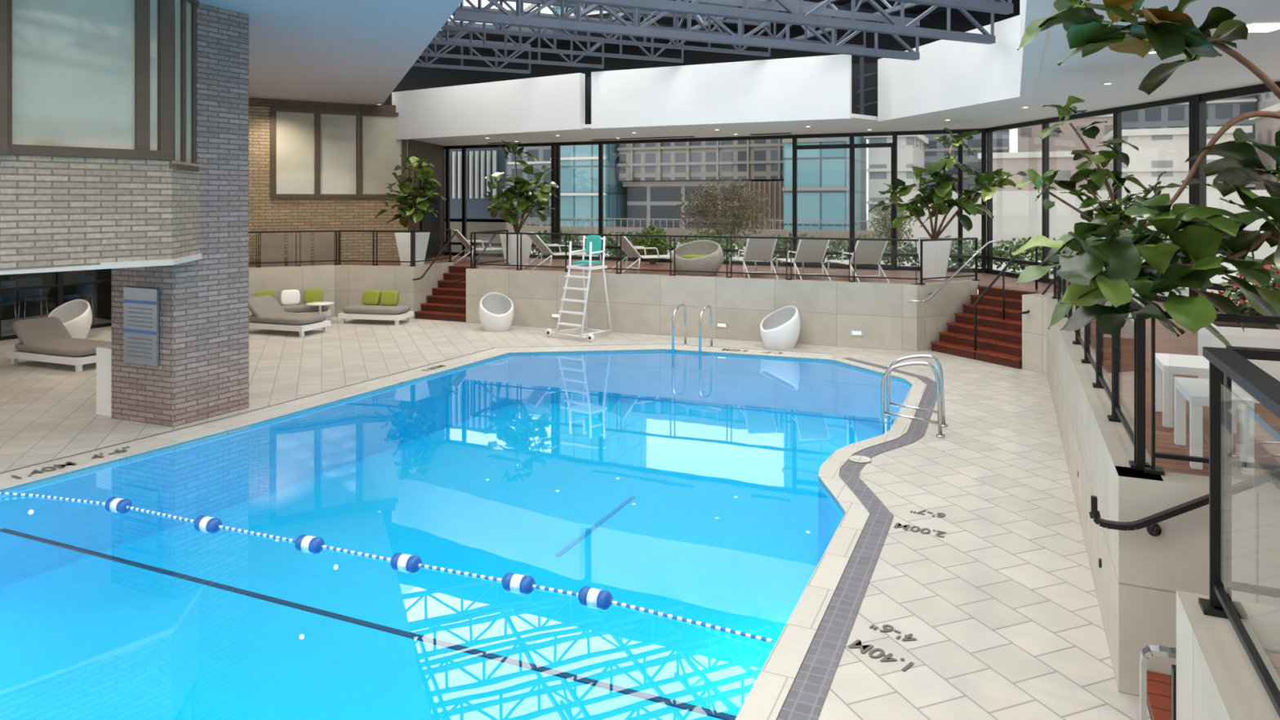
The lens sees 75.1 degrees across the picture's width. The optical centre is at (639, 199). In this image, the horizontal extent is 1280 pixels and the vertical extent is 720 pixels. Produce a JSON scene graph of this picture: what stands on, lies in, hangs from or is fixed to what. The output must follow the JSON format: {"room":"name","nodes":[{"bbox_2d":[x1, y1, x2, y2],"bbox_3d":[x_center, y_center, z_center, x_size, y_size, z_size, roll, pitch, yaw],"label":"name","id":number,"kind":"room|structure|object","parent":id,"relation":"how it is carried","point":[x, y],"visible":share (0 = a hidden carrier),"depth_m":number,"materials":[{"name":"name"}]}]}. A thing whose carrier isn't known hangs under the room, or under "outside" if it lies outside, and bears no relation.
{"room":"indoor swimming pool","nodes":[
{"label":"indoor swimming pool","id":0,"kind":"room"},
{"bbox_2d":[0,154,201,275],"bbox_3d":[-9.996,0.145,11.603,10.075,1.210,11.020,0,0,24],"label":"brick wall","id":1,"kind":"structure","parent":0,"point":[58,213],"depth_m":8.97,"materials":[{"name":"beige brick"}]},
{"bbox_2d":[0,0,169,160],"bbox_3d":[-5.951,-1.500,8.847,0.139,2.100,1.833,0,0,34],"label":"trim","id":2,"kind":"structure","parent":1,"relation":"attached to","point":[3,3],"depth_m":8.25,"materials":[{"name":"brown metal"}]},
{"bbox_2d":[7,0,173,159],"bbox_3d":[-7.136,-1.480,7.410,0.140,2.040,5.602,0,0,38],"label":"window","id":3,"kind":"structure","parent":1,"relation":"in","point":[82,74],"depth_m":8.93,"materials":[{"name":"grey glass"}]},
{"bbox_2d":[168,0,199,171],"bbox_3d":[-5.527,-1.430,10.053,0.140,2.140,0.986,0,0,-13],"label":"window","id":4,"kind":"structure","parent":1,"relation":"in","point":[184,11],"depth_m":10.04,"materials":[{"name":"brown metal"}]},
{"bbox_2d":[197,0,462,104],"bbox_3d":[-8.008,-3.325,13.935,16.000,1.650,16.900,0,0,24],"label":"ceiling","id":5,"kind":"structure","parent":0,"point":[342,51],"depth_m":13.40,"materials":[{"name":"white paint"}]},
{"bbox_2d":[412,0,1013,73],"bbox_3d":[-2.653,-3.038,9.104,12.300,1.095,18.595,0,0,24],"label":"roof truss","id":6,"kind":"object","parent":5,"relation":"attached to","point":[781,12],"visible":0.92,"depth_m":13.49,"materials":[{"name":"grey metal"}]},
{"bbox_2d":[564,0,919,39],"bbox_3d":[1.503,-3.550,11.947,7.270,0.610,15.382,0,0,-24],"label":"roof truss","id":7,"kind":"object","parent":6,"relation":"attached to","point":[584,11],"visible":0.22,"depth_m":15.20,"materials":[{"name":"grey metal"}]},
{"bbox_2d":[444,0,1008,43],"bbox_3d":[1.068,-4.030,8.686,19.030,0.160,23.030,0,0,-24],"label":"frame","id":8,"kind":"object","parent":5,"relation":"attached to","point":[846,6],"visible":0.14,"depth_m":18.25,"materials":[{"name":"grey metal"}]},
{"bbox_2d":[248,97,444,266],"bbox_3d":[-8.340,0.150,21.861,3.879,5.300,7.900,0,0,24],"label":"brick","id":9,"kind":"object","parent":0,"point":[266,213],"depth_m":21.38,"materials":[{"name":"beige brick"}]},
{"bbox_2d":[270,106,359,198],"bbox_3d":[-8.222,-1.175,21.233,2.234,2.250,0.140,0,0,-33],"label":"window","id":10,"kind":"structure","parent":9,"relation":"in","point":[313,152],"depth_m":21.17,"materials":[{"name":"beige glass"}]},
{"bbox_2d":[355,111,407,198],"bbox_3d":[-6.774,-1.175,21.906,1.291,2.250,0.140,0,0,-11],"label":"window","id":11,"kind":"structure","parent":9,"relation":"in","point":[380,150],"depth_m":21.88,"materials":[{"name":"beige glass"}]},
{"bbox_2d":[0,314,1151,719],"bbox_3d":[-7.126,2.810,10.089,22.750,0.020,22.600,0,0,24],"label":"floor","id":12,"kind":"structure","parent":0,"point":[1002,610],"depth_m":7.69,"materials":[{"name":"tile"}]},
{"bbox_2d":[0,280,17,321],"bbox_3d":[-13.513,2.265,17.547,0.484,1.072,0.484,0,0,7],"label":"bar chair","id":13,"kind":"object","parent":12,"relation":"on","point":[6,297],"visible":0.72,"depth_m":17.72,"materials":[{"name":"silver metal"}]},
{"bbox_2d":[17,277,48,320],"bbox_3d":[-13.369,2.265,18.359,0.484,1.072,0.484,0,0,40],"label":"bar chair","id":14,"kind":"object","parent":12,"relation":"on","point":[28,295],"visible":0.75,"depth_m":18.41,"materials":[{"name":"silver metal"}]},
{"bbox_2d":[0,268,111,319],"bbox_3d":[-14.786,0.150,14.885,4.050,5.300,11.099,0,0,24],"label":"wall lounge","id":15,"kind":"structure","parent":12,"relation":"on","point":[102,292],"depth_m":19.86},
{"bbox_2d":[0,271,111,340],"bbox_3d":[-13.748,1.750,14.695,0.100,2.100,9.713,0,0,27],"label":"window","id":16,"kind":"structure","parent":15,"relation":"in","point":[59,286],"depth_m":17.57,"materials":[{"name":"black metal"}]},
{"bbox_2d":[6,316,111,372],"bbox_3d":[-9.789,2.434,14.238,1.825,0.731,0.904,0,0,24],"label":"lounge chair","id":17,"kind":"object","parent":12,"relation":"on","point":[46,340],"visible":0.91,"depth_m":14.09,"materials":[{"name":"grey fabric"}]},
{"bbox_2d":[47,298,92,338],"bbox_3d":[-11.464,2.414,16.756,0.752,0.772,0.756,0,0,24],"label":"tub chair","id":18,"kind":"object","parent":12,"relation":"on","point":[76,315],"visible":0.61,"depth_m":16.84,"materials":[{"name":"white plastic"}]},
{"bbox_2d":[62,275,94,323],"bbox_3d":[-12.718,2.265,18.835,0.484,1.072,0.484,0,0,16],"label":"bar chair","id":19,"kind":"object","parent":12,"relation":"on","point":[86,291],"visible":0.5,"depth_m":18.97,"materials":[{"name":"silver metal"}]},
{"bbox_2d":[96,344,111,417],"bbox_3d":[-6.893,2.360,10.916,0.340,0.880,0.250,0,0,24],"label":"wall","id":20,"kind":"structure","parent":12,"relation":"on","point":[104,353],"depth_m":10.80,"materials":[{"name":"white paint"}]},
{"bbox_2d":[111,3,248,426],"bbox_3d":[-6.032,0.150,10.969,1.170,5.300,1.100,0,0,24],"label":"brick column","id":21,"kind":"structure","parent":12,"relation":"on","point":[202,371],"depth_m":10.72,"materials":[{"name":"grey brick"}]},
{"bbox_2d":[123,287,159,365],"bbox_3d":[-6.260,1.580,10.446,0.620,0.950,0.041,0,0,24],"label":"sign","id":22,"kind":"object","parent":21,"relation":"attached to","point":[140,305],"visible":1,"depth_m":10.43,"materials":[{"name":"metal"}]},
{"bbox_2d":[248,295,330,337],"bbox_3d":[-7.497,2.434,17.649,1.600,0.731,0.850,0,0,20],"label":"daybed","id":23,"kind":"object","parent":12,"relation":"on","point":[268,314],"visible":0.91,"depth_m":17.43,"materials":[{"name":"beige fabric"}]},
{"bbox_2d":[249,288,330,320],"bbox_3d":[-8.056,2.440,19.215,1.700,0.721,0.620,0,0,-25],"label":"daybed","id":24,"kind":"object","parent":12,"relation":"on","point":[290,299],"visible":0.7,"depth_m":19.23,"materials":[{"name":"fabric"}]},
{"bbox_2d":[337,289,413,325],"bbox_3d":[-6.036,2.440,19.078,1.500,0.721,0.720,0,0,13],"label":"daybed","id":25,"kind":"object","parent":12,"relation":"on","point":[388,308],"visible":1,"depth_m":18.89,"materials":[{"name":"white plastic"}]},
{"bbox_2d":[414,265,483,322],"bbox_3d":[-4.332,2.225,20.060,1.470,1.150,1.535,0,0,24],"label":"staircase","id":26,"kind":"structure","parent":12,"relation":"on","point":[447,302],"depth_m":19.86,"materials":[{"name":"red wood"}]},
{"bbox_2d":[0,349,911,719],"bbox_3d":[-2.522,3.285,7.537,8.040,0.970,17.700,0,0,24],"label":"swimming pool","id":27,"kind":"object","parent":12,"relation":"in","point":[683,490],"visible":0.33,"depth_m":8.69,"materials":[{"name":"liquid"}]},
{"bbox_2d":[0,528,737,719],"bbox_3d":[-2.587,3.000,6.180,7.030,0.012,0.045,0,0,24],"label":"lane marking","id":28,"kind":"object","parent":27,"relation":"attached to","point":[698,709],"visible":1,"depth_m":5.74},
{"bbox_2d":[494,351,784,359],"bbox_3d":[-2.522,2.835,7.537,8.040,0.001,17.700,0,0,24],"label":"tile border","id":29,"kind":"object","parent":27,"relation":"in","point":[659,353],"visible":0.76,"depth_m":15.19,"materials":[{"name":"tile"}]},
{"bbox_2d":[0,492,773,643],"bbox_3d":[-2.619,2.830,6.777,7.524,0.130,0.332,0,0,21],"label":"lane rope","id":30,"kind":"object","parent":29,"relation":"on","point":[587,596],"visible":1,"depth_m":6.45,"materials":[{"name":"blue"}]},
{"bbox_2d":[735,358,927,719],"bbox_3d":[1.215,2.818,6.010,1.587,0.060,17.928,0,0,19],"label":"trim","id":31,"kind":"structure","parent":27,"relation":"attached to","point":[765,700],"depth_m":6.08,"materials":[{"name":"tile"}]},
{"bbox_2d":[478,292,514,331],"bbox_3d":[-3.110,2.414,18.055,0.754,0.772,0.754,0,0,24],"label":"tub chair","id":32,"kind":"object","parent":12,"relation":"on","point":[496,310],"visible":1,"depth_m":17.94,"materials":[{"name":"white plastic"}]},
{"bbox_2d":[545,235,612,342],"bbox_3d":[-1.144,1.763,17.088,1.269,2.064,1.015,0,0,36],"label":"chair","id":33,"kind":"object","parent":12,"relation":"on","point":[593,242],"visible":1,"depth_m":17.05,"materials":[{"name":"white plastic"}]},
{"bbox_2d":[671,302,714,369],"bbox_3d":[0.993,2.533,15.653,0.629,1.133,0.711,0,0,24],"label":"pool ladder","id":34,"kind":"object","parent":12,"relation":"on","point":[682,304],"visible":1,"depth_m":15.46,"materials":[{"name":"silver metal"}]},
{"bbox_2d":[760,305,799,350],"bbox_3d":[2.666,2.414,15.857,0.753,0.772,0.755,0,0,24],"label":"tub chair","id":35,"kind":"object","parent":12,"relation":"on","point":[780,330],"visible":1,"depth_m":15.63,"materials":[{"name":"white plastic"}]},
{"bbox_2d":[776,357,936,719],"bbox_3d":[1.423,2.804,6.006,1.644,0.020,18.089,0,0,19],"label":"trim","id":36,"kind":"structure","parent":12,"relation":"on","point":[806,697],"depth_m":6.00,"materials":[{"name":"grey tile"}]},
{"bbox_2d":[848,639,914,671],"bbox_3d":[1.477,2.794,5.121,0.123,0.002,0.382,0,0,-45],"label":"depth marking","id":37,"kind":"object","parent":12,"relation":"on","point":[857,643],"visible":1,"depth_m":5.14,"materials":[{"name":"grey paint"}]},
{"bbox_2d":[869,624,916,640],"bbox_3d":[1.644,2.794,5.390,0.120,0.002,0.293,0,0,-45],"label":"depth marking","id":38,"kind":"object","parent":12,"relation":"on","point":[908,637],"visible":1,"depth_m":5.39,"materials":[{"name":"grey paint"}]},
{"bbox_2d":[880,354,947,437],"bbox_3d":[3.358,2.621,10.220,0.755,1.388,0.599,0,0,24],"label":"pool ladder","id":39,"kind":"object","parent":12,"relation":"on","point":[940,412],"visible":0.95,"depth_m":10.11,"materials":[{"name":"silver metal"}]},
{"bbox_2d":[893,522,946,537],"bbox_3d":[2.372,2.794,7.060,0.411,0.002,0.123,0,0,31],"label":"depth marking","id":40,"kind":"object","parent":12,"relation":"on","point":[897,525],"visible":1,"depth_m":7.07,"materials":[{"name":"grey paint"}]},
{"bbox_2d":[930,284,1048,368],"bbox_3d":[6.482,2.225,14.972,1.465,1.150,1.900,0,0,-27],"label":"staircase","id":41,"kind":"structure","parent":12,"relation":"on","point":[998,340],"depth_m":15.04,"materials":[{"name":"red wood"}]},
{"bbox_2d":[973,236,1037,359],"bbox_3d":[6.597,1.739,14.984,1.644,2.122,0.052,0,0,-27],"label":"stair handrail","id":42,"kind":"object","parent":41,"relation":"attached to","point":[1010,262],"visible":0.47,"depth_m":14.93,"materials":[{"name":"black metal"}]},
{"bbox_2d":[1146,671,1171,719],"bbox_3d":[3.389,2.225,3.622,1.920,1.150,1.460,0,0,24],"label":"staircase","id":43,"kind":"structure","parent":12,"relation":"on","point":[1158,685],"depth_m":4.44,"materials":[{"name":"red tile"}]},
{"bbox_2d":[1139,644,1176,719],"bbox_3d":[3.137,1.746,2.990,2.324,2.109,0.150,0,0,24],"label":"stair handrail","id":44,"kind":"object","parent":43,"relation":"attached to","point":[1148,651],"visible":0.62,"depth_m":3.48,"materials":[{"name":"silver metal"}]},
{"bbox_2d":[382,0,1019,124],"bbox_3d":[-1.734,-3.010,19.388,25.000,2.580,6.020,0,0,24],"label":"roof truss","id":45,"kind":"structure","parent":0,"point":[864,68],"depth_m":20.61,"materials":[{"name":"grey metal"}]},
{"bbox_2d":[391,0,1053,139],"bbox_3d":[1.154,-2.870,10.212,10.619,2.560,26.491,0,0,-11],"label":"wall","id":46,"kind":"structure","parent":0,"point":[948,75],"depth_m":17.17,"materials":[{"name":"white paint"}]},
{"bbox_2d":[419,182,439,259],"bbox_3d":[-5.962,0.575,23.705,0.060,2.150,1.534,0,0,5],"label":"door","id":47,"kind":"structure","parent":46,"relation":"in","point":[431,222],"depth_m":23.84,"materials":[{"name":"black metal"}]},
{"bbox_2d":[444,128,986,272],"bbox_3d":[1.004,0.015,22.008,15.060,3.270,0.100,0,0,24],"label":"window","id":48,"kind":"structure","parent":46,"relation":"in","point":[555,147],"depth_m":22.15,"materials":[{"name":"black metal"}]},
{"bbox_2d":[792,142,893,270],"bbox_3d":[4.892,0.150,20.181,2.400,3.000,0.060,0,0,24],"label":"door","id":49,"kind":"structure","parent":48,"relation":"attached to","point":[851,146],"depth_m":20.05,"materials":[{"name":"black metal"}]},
{"bbox_2d":[985,94,1279,475],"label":"window","id":50,"kind":"structure","parent":46,"relation":"in","point":[1117,112],"depth_m":6.94,"materials":[{"name":"black metal"}]},
{"bbox_2d":[248,262,1279,696],"bbox_3d":[-2.315,2.185,13.426,20.696,1.230,12.621,0,0,22],"label":"wall","id":51,"kind":"structure","parent":0,"point":[1137,575],"depth_m":13.66,"materials":[{"name":"tile"}]},
{"bbox_2d":[248,228,453,267],"bbox_3d":[-7.701,1.151,19.485,6.697,0.838,1.172,0,0,-20],"label":"glass railing","id":52,"kind":"object","parent":51,"relation":"on","point":[412,261],"visible":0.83,"depth_m":19.94,"materials":[{"name":"black metal"}]},
{"bbox_2d":[0,343,835,492],"bbox_3d":[-4.958,2.820,9.752,5.135,0.060,19.462,0,0,44],"label":"trim","id":53,"kind":"structure","parent":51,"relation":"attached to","point":[82,460],"depth_m":11.15,"materials":[{"name":"tile"}]},
{"bbox_2d":[470,230,980,284],"bbox_3d":[1.373,1.151,17.680,10.804,0.838,1.522,0,0,23],"label":"glass railing","id":54,"kind":"object","parent":51,"relation":"on","point":[507,264],"visible":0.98,"depth_m":16.86,"materials":[{"name":"black metal"}]},
{"bbox_2d":[908,240,999,302],"bbox_3d":[5.924,1.330,15.692,2.126,1.100,0.198,0,0,-25],"label":"stair handrail","id":55,"kind":"object","parent":51,"relation":"attached to","point":[989,242],"visible":1,"depth_m":15.57,"materials":[{"name":"silver metal"}]},
{"bbox_2d":[1088,467,1279,536],"bbox_3d":[3.656,1.281,4.255,2.413,1.188,0.125,0,0,24],"label":"stair handrail","id":56,"kind":"object","parent":51,"relation":"attached to","point":[1150,522],"visible":0.98,"depth_m":4.54,"materials":[{"name":"black metal"}]},
{"bbox_2d":[1194,81,1279,315],"bbox_3d":[9.044,0.015,9.069,0.120,3.270,7.615,0,0,-7],"label":"window","id":57,"kind":"structure","parent":51,"relation":"in","point":[1200,100],"depth_m":12.75,"materials":[{"name":"black metal"}]},
{"bbox_2d":[313,254,1279,484],"bbox_3d":[1.282,1.700,13.887,27.000,0.100,15.200,0,0,24],"label":"floor","id":58,"kind":"structure","parent":0,"point":[1267,424],"depth_m":9.44,"materials":[{"name":"brown wood"}]},
{"bbox_2d":[261,232,335,266],"bbox_3d":[-8.341,1.235,20.400,1.739,0.830,0.050,0,0,-26],"label":"panel","id":59,"kind":"object","parent":58,"relation":"on","point":[272,245],"visible":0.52,"depth_m":20.36,"materials":[{"name":"glass"}]},
{"bbox_2d":[375,155,446,266],"bbox_3d":[-5.548,0.284,20.534,1.870,2.731,0.992,0,0,24],"label":"fiddle leaf fig","id":60,"kind":"object","parent":58,"relation":"on","point":[406,208],"visible":1,"depth_m":20.42,"materials":[{"name":"green plant"}]},
{"bbox_2d":[448,229,502,263],"bbox_3d":[-4.180,1.218,22.338,1.826,0.888,0.636,0,0,-29],"label":"sun lounger","id":61,"kind":"object","parent":58,"relation":"on","point":[458,234],"visible":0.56,"depth_m":22.09,"materials":[{"name":"white plastic"}]},
{"bbox_2d":[482,140,559,266],"bbox_3d":[-3.013,0.081,20.653,2.123,3.138,1.185,0,0,24],"label":"fiddle leaf fig","id":62,"kind":"object","parent":58,"relation":"on","point":[525,195],"visible":0.99,"depth_m":20.56,"materials":[{"name":"green plant"}]},
{"bbox_2d":[522,231,600,270],"bbox_3d":[-1.900,1.218,20.332,1.826,0.888,0.636,0,0,-29],"label":"sun lounger","id":63,"kind":"object","parent":58,"relation":"on","point":[535,238],"visible":0.7,"depth_m":20.07,"materials":[{"name":"white plastic"}]},
{"bbox_2d":[608,233,671,273],"bbox_3d":[0.204,1.218,19.282,1.826,0.888,0.636,0,0,-29],"label":"sun lounger","id":64,"kind":"object","parent":58,"relation":"on","point":[626,246],"visible":0.66,"depth_m":19.02,"materials":[{"name":"white plastic"}]},
{"bbox_2d":[633,225,671,263],"bbox_3d":[0.326,1.244,21.546,1.054,1.168,0.823,0,0,24],"label":"clipped shrub","id":65,"kind":"object","parent":58,"relation":"on","point":[658,242],"visible":0.83,"depth_m":21.40,"materials":[{"name":"green plant"}]},
{"bbox_2d":[671,240,723,275],"bbox_3d":[1.272,1.274,18.510,1.222,0.752,0.894,0,0,24],"label":"tub chair","id":66,"kind":"object","parent":58,"relation":"on","point":[698,255],"visible":0.96,"depth_m":18.27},
{"bbox_2d":[728,238,778,279],"bbox_3d":[2.473,1.218,18.273,0.636,0.888,1.826,0,0,-7],"label":"sun lounger","id":67,"kind":"object","parent":58,"relation":"on","point":[756,249],"visible":0.91,"depth_m":17.73,"materials":[{"name":"beige fabric"}]},
{"bbox_2d":[776,239,831,280],"bbox_3d":[3.477,1.218,17.824,0.636,0.888,1.826,0,0,-7],"label":"sun lounger","id":68,"kind":"object","parent":58,"relation":"on","point":[808,250],"visible":0.88,"depth_m":17.29,"materials":[{"name":"beige fabric"}]},
{"bbox_2d":[827,240,889,283],"bbox_3d":[4.527,1.218,17.354,0.636,0.888,1.826,0,0,-7],"label":"sun lounger","id":69,"kind":"object","parent":58,"relation":"on","point":[866,251],"visible":0.77,"depth_m":16.82,"materials":[{"name":"beige fabric"}]},
{"bbox_2d":[868,127,1028,279],"bbox_3d":[6.325,0.077,17.219,3.081,3.146,1.114,0,0,20],"label":"fiddle leaf fig","id":70,"kind":"object","parent":58,"relation":"on","point":[935,254],"visible":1,"depth_m":17.18,"materials":[{"name":"green plant"}]},
{"bbox_2d":[1014,95,1187,338],"bbox_3d":[5.573,0.185,10.143,1.799,2.931,0.916,0,0,10],"label":"fiddle leaf fig","id":71,"kind":"object","parent":58,"relation":"on","point":[1097,176],"visible":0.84,"depth_m":10.14,"materials":[{"name":"green plant"}]},
{"bbox_2d":[1011,0,1279,346],"bbox_3d":[3.601,0.106,4.936,2.681,3.089,1.158,0,0,6],"label":"fiddle leaf fig","id":72,"kind":"object","parent":58,"relation":"on","point":[1188,258],"visible":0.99,"depth_m":4.93,"materials":[{"name":"green plant"}]},
{"bbox_2d":[1155,352,1236,434],"bbox_3d":[4.115,1.425,6.211,0.440,0.450,0.550,0,0,24],"label":"bench","id":73,"kind":"object","parent":58,"relation":"on","point":[1166,365],"visible":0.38,"depth_m":6.05,"materials":[{"name":"plastic"}]},
{"bbox_2d":[1173,377,1254,475],"bbox_3d":[3.652,1.425,5.323,0.320,0.450,0.600,0,0,24],"label":"bench","id":74,"kind":"object","parent":58,"relation":"on","point":[1196,391],"visible":0.8,"depth_m":5.11,"materials":[{"name":"plastic"}]},
{"bbox_2d":[1197,264,1279,403],"bbox_3d":[5.828,1.076,6.704,2.235,1.149,0.727,0,0,24],"label":"trough","id":75,"kind":"object","parent":58,"relation":"on","point":[1264,335],"visible":0.23,"depth_m":6.84,"materials":[{"name":"white plastic"}]},
{"bbox_2d":[413,0,1279,146],"bbox_3d":[2.963,-1.649,9.473,13.746,0.102,34.363,0,0,-11],"label":"ceiling","id":76,"kind":"structure","parent":0,"point":[1082,78],"depth_m":12.12,"materials":[{"name":"white paint"}]},
{"bbox_2d":[1246,23,1279,32],"bbox_3d":[5.784,-1.610,7.751,0.529,0.020,0.339,0,0,-25],"label":"recessed light","id":77,"kind":"object","parent":76,"relation":"in","point":[1260,28],"depth_m":7.76,"materials":[{"name":"white plastic"}]},
{"bbox_2d":[1176,590,1279,719],"bbox_3d":[1.631,2.185,-0.762,2.400,1.230,7.940,0,0,24],"label":"wall","id":78,"kind":"structure","parent":0,"point":[1216,679],"depth_m":2.96,"materials":[{"name":"concrete"}]},
{"bbox_2d":[1198,346,1279,717],"bbox_3d":[2.121,1.066,0.322,2.290,1.008,5.420,0,0,24],"label":"glass railing","id":79,"kind":"object","parent":78,"relation":"on","point":[1228,364],"visible":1,"depth_m":3.16,"materials":[{"name":"black metal"}]},
{"bbox_2d":[1262,648,1279,678],"bbox_3d":[4.770,1.700,-1.312,8.220,0.100,9.500,0,0,24],"label":"floor","id":80,"kind":"structure","parent":0,"point":[1273,655],"depth_m":3.00,"materials":[{"name":"beige tile"}]},
{"label":"outside","id":81,"kind":"structure","parent":0,"visible":0},
{"bbox_2d":[524,213,1273,304],"bbox_3d":[16.392,1.875,61.135,140.000,0.150,115.000,0,0,24],"label":"ground","id":82,"kind":"structure","parent":81,"point":[1217,278],"depth_m":22.55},
{"bbox_2d":[444,147,506,253],"bbox_3d":[-5.318,0.050,26.562,2.400,3.500,0.250,0,0,24],"label":"window","id":83,"kind":"structure","parent":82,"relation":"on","point":[480,162],"depth_m":26.49,"materials":[{"name":"white plastic"}]},
{"bbox_2d":[506,146,551,226],"bbox_3d":[-5.840,-3.850,62.864,10.400,11.300,10.400,0,0,24],"label":"office building","id":84,"kind":"structure","parent":82,"relation":"on","point":[543,153],"depth_m":58.08,"materials":[{"name":"grey concrete"}]},
{"bbox_2d":[529,229,586,254],"bbox_3d":[-2.643,1.369,25.948,2.587,0.941,0.850,0,0,24],"label":"hedge","id":85,"kind":"object","parent":82,"relation":"on","point":[548,241],"visible":0.29,"depth_m":25.75,"materials":[{"name":"green plant"}]},
{"bbox_2d":[550,5,629,226],"bbox_3d":[-2.443,-5.850,52.581,4.000,15.300,6.400,0,0,24],"label":"office building","id":86,"kind":"structure","parent":82,"relation":"on","point":[579,163],"depth_m":49.81,"materials":[{"name":"teal glass"}]},
{"bbox_2d":[604,231,664,257],"bbox_3d":[-0.397,1.395,24.931,2.540,0.961,0.858,0,0,24],"label":"hedge","id":87,"kind":"object","parent":82,"relation":"on","point":[613,243],"visible":0.21,"depth_m":24.87,"materials":[{"name":"green plant"}]},
{"bbox_2d":[622,180,756,228],"bbox_3d":[4.635,0.350,52.975,8.000,2.900,9.900,0,0,24],"label":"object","id":88,"kind":"structure","parent":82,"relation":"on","point":[645,199],"depth_m":49.17,"materials":[{"name":"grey glass"}]},
{"bbox_2d":[617,138,783,181],"bbox_3d":[5.674,-4.125,52.236,11.100,5.950,10.400,0,0,24],"label":"office building","id":89,"kind":"structure","parent":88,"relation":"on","point":[758,160],"depth_m":47.74,"materials":[{"name":"stone"}]},
{"bbox_2d":[524,217,884,245],"bbox_3d":[2.106,1.290,34.114,16.015,1.020,0.040,0,0,24],"label":"picket fence","id":90,"kind":"object","parent":82,"relation":"on","point":[535,218],"visible":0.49,"depth_m":34.39,"materials":[{"name":"metal"}]},
{"bbox_2d":[666,231,746,260],"bbox_3d":[1.924,1.379,23.921,2.636,0.992,0.846,0,0,24],"label":"hedge","id":91,"kind":"object","parent":82,"relation":"on","point":[723,244],"visible":0.24,"depth_m":23.69,"materials":[{"name":"green plant"}]},
{"bbox_2d":[673,177,775,254],"bbox_3d":[2.753,0.554,27.256,3.439,2.558,1.658,0,0,24],"label":"tree","id":92,"kind":"object","parent":82,"relation":"on","point":[711,218],"visible":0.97,"depth_m":27.03,"materials":[{"name":"green plant"}]},
{"bbox_2d":[743,181,783,229],"bbox_3d":[8.014,0.400,47.547,2.400,2.800,6.650,0,0,24],"label":"entrance pavilion","id":93,"kind":"object","parent":82,"relation":"on","point":[774,188],"visible":0.39,"depth_m":44.51,"materials":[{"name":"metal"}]},
{"bbox_2d":[759,232,838,262],"bbox_3d":[4.175,1.378,22.881,2.589,0.958,0.870,0,0,24],"label":"hedge","id":94,"kind":"object","parent":82,"relation":"on","point":[779,246],"visible":0.24,"depth_m":22.80,"materials":[{"name":"green plant"}]},
{"bbox_2d":[782,136,866,231],"bbox_3d":[9.617,-5.350,42.804,3.400,14.300,6.400,0,0,24],"label":"office building","id":95,"kind":"structure","parent":82,"relation":"on","point":[823,174],"depth_m":40.12,"materials":[{"name":"teal glass"}]},
{"bbox_2d":[826,233,915,266],"bbox_3d":[6.065,1.375,22.050,2.509,0.967,0.855,0,0,24],"label":"hedge","id":96,"kind":"object","parent":82,"relation":"on","point":[845,245],"visible":0.26,"depth_m":22.00,"materials":[{"name":"green plant"}]},
{"bbox_2d":[506,190,1277,259],"bbox_3d":[11.098,0.750,29.708,40.000,2.100,3.300,0,0,24],"label":"wall","id":97,"kind":"structure","parent":82,"relation":"on","point":[1017,215],"depth_m":27.36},
{"bbox_2d":[869,200,916,248],"bbox_3d":[7.633,0.906,25.078,1.399,1.842,1.230,0,0,24],"label":"tree","id":98,"kind":"object","parent":82,"relation":"on","point":[885,222],"visible":0.65,"depth_m":24.98,"materials":[{"name":"green plant"}]},
{"bbox_2d":[863,134,928,231],"bbox_3d":[13.988,-0.850,45.231,2.600,5.300,6.400,0,0,24],"label":"office building","id":99,"kind":"structure","parent":82,"relation":"on","point":[910,148],"depth_m":42.66,"materials":[{"name":"white concrete"}]},
{"bbox_2d":[897,235,1004,267],"bbox_3d":[7.888,1.369,21.231,2.557,0.965,0.840,0,0,24],"label":"hedge","id":100,"kind":"object","parent":82,"relation":"on","point":[967,251],"visible":0.27,"depth_m":21.03,"materials":[{"name":"green plant"}]},
{"bbox_2d":[923,129,1009,191],"bbox_3d":[20.265,-3.100,52.282,5.700,9.800,8.400,0,0,24],"label":"office building","id":101,"kind":"structure","parent":82,"relation":"on","point":[934,150],"depth_m":48.48,"materials":[{"name":"stone"}]},
{"bbox_2d":[986,235,1071,274],"bbox_3d":[9.689,1.373,20.424,2.674,0.981,0.839,0,0,24],"label":"hedge","id":102,"kind":"object","parent":82,"relation":"on","point":[1013,248],"visible":0.34,"depth_m":20.53,"materials":[{"name":"green plant"}]},
{"bbox_2d":[977,150,1093,191],"bbox_3d":[21.125,-0.350,44.777,5.400,4.300,3.400,0,0,24],"label":"office building","id":103,"kind":"structure","parent":82,"relation":"on","point":[1014,162],"depth_m":43.41,"materials":[{"name":"beige concrete"}]},
{"bbox_2d":[1017,114,1113,190],"bbox_3d":[28.600,-3.100,56.222,6.100,9.800,6.400,0,0,24],"label":"office building","id":104,"kind":"structure","parent":82,"relation":"on","point":[1028,140],"depth_m":53.42,"materials":[{"name":"grey concrete"}]},
{"bbox_2d":[1102,125,1252,190],"bbox_3d":[25.785,-0.750,40.501,5.400,5.100,5.400,0,0,24],"label":"office building","id":105,"kind":"structure","parent":82,"relation":"on","point":[1161,150],"depth_m":38.52,"materials":[{"name":"beige concrete"}]},
{"bbox_2d":[1121,94,1257,190],"bbox_3d":[36.715,-5.100,56.974,7.900,13.800,6.400,0,0,24],"label":"office building","id":106,"kind":"structure","parent":82,"relation":"on","point":[1219,113],"depth_m":54.18,"materials":[{"name":"grey concrete"}]},
{"bbox_2d":[1248,102,1279,190],"bbox_3d":[30.014,-1.150,35.871,4.900,5.900,6.400,0,0,24],"label":"office building","id":107,"kind":"structure","parent":82,"relation":"on","point":[1266,128],"depth_m":37.77,"materials":[{"name":"grey concrete"}]},
{"bbox_2d":[1255,92,1279,111],"bbox_3d":[44.073,-3.850,49.301,12.200,11.300,10.400,0,0,24],"label":"office building","id":108,"kind":"structure","parent":82,"relation":"on","point":[1264,100],"depth_m":51.25,"materials":[{"name":"white concrete"}]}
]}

